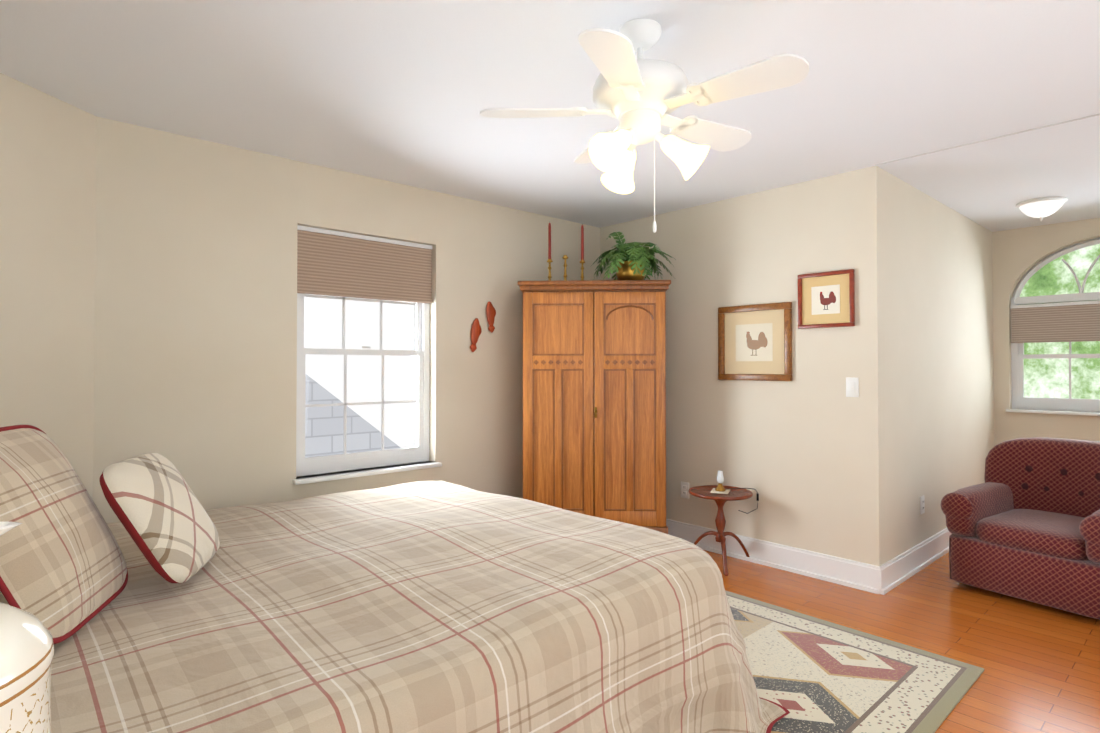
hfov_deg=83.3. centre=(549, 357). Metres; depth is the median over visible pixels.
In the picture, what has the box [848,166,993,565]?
wall
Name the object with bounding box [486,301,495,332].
fish
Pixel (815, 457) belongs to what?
wall
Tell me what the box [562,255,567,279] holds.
candlestick
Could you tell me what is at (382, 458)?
window
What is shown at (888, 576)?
baseboard
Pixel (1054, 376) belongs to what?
backdrop
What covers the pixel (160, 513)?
pillow
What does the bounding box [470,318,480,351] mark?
fish
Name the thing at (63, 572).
plaid pillow
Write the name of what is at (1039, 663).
floor
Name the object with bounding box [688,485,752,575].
side table
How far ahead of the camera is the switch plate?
3.63 m
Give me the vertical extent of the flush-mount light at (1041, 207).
0.137 m
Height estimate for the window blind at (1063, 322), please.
0.315 m
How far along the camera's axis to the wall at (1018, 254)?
5.17 m
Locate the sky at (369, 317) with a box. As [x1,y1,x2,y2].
[304,294,416,447]
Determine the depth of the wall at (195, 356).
3.30 m
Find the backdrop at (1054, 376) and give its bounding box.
[1020,244,1099,398]
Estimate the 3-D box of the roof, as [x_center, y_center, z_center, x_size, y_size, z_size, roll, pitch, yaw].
[-1.606,0.403,4.564,3.100,2.700,0.001,1,-1,-42]
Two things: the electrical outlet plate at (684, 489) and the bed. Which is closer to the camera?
the bed
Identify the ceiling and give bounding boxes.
[0,0,1099,231]
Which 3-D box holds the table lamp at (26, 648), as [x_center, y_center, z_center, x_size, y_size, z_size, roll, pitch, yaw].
[-0.743,0.503,0.676,0.326,0.604,0.326,1,-1,-42]
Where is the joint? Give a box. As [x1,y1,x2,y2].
[875,114,1099,165]
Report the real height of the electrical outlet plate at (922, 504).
0.115 m
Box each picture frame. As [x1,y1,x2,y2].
[718,302,791,380]
[798,269,854,328]
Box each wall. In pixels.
[0,73,96,499]
[93,117,599,523]
[600,172,847,558]
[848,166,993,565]
[992,218,1099,445]
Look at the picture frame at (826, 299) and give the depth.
3.74 m
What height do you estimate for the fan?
0.700 m
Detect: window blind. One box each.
[297,225,432,303]
[1010,300,1099,342]
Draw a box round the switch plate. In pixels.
[846,377,858,396]
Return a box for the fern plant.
[591,232,675,279]
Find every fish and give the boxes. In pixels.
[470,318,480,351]
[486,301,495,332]
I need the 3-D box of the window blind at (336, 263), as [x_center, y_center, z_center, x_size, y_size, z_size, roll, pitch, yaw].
[-1.117,-0.553,3.805,0.888,0.381,0.040,1,-1,-42]
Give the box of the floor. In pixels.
[704,550,1099,732]
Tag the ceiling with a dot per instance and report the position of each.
(404, 92)
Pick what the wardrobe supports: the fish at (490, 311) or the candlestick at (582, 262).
the candlestick at (582, 262)
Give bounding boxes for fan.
[480,18,808,232]
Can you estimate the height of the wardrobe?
1.858 m
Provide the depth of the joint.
3.12 m
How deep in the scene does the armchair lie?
3.52 m
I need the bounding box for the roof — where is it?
[305,374,399,456]
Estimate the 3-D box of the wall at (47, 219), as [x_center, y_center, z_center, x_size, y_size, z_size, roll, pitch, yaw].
[-2.232,0.102,2.388,0.140,2.440,1.050,0,-1,9]
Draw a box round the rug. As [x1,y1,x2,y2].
[725,590,983,732]
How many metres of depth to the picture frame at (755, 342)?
4.08 m
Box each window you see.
[292,293,441,484]
[1006,237,1099,415]
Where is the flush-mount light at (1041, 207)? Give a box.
[1015,196,1067,220]
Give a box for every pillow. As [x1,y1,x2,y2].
[0,425,127,643]
[99,453,219,582]
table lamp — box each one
[0,522,53,732]
[710,470,758,513]
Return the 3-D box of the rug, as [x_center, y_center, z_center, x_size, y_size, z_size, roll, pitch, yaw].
[0.409,1.318,2.450,2.340,0.009,1.680,1,-1,-42]
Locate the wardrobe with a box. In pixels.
[518,280,670,533]
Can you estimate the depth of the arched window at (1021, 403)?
5.05 m
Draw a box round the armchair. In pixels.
[941,437,1099,619]
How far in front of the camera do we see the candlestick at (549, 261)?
4.35 m
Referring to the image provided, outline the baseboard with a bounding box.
[666,519,951,594]
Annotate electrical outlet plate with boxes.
[681,481,688,498]
[920,495,924,514]
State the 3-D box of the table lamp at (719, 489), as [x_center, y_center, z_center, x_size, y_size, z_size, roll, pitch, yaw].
[1.186,0.883,4.055,0.325,0.287,0.230,1,-1,-42]
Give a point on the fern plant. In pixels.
(634, 261)
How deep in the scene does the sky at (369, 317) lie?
10.16 m
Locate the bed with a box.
[0,481,789,732]
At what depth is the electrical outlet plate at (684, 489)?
4.49 m
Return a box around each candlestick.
[547,223,552,280]
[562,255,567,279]
[579,224,584,279]

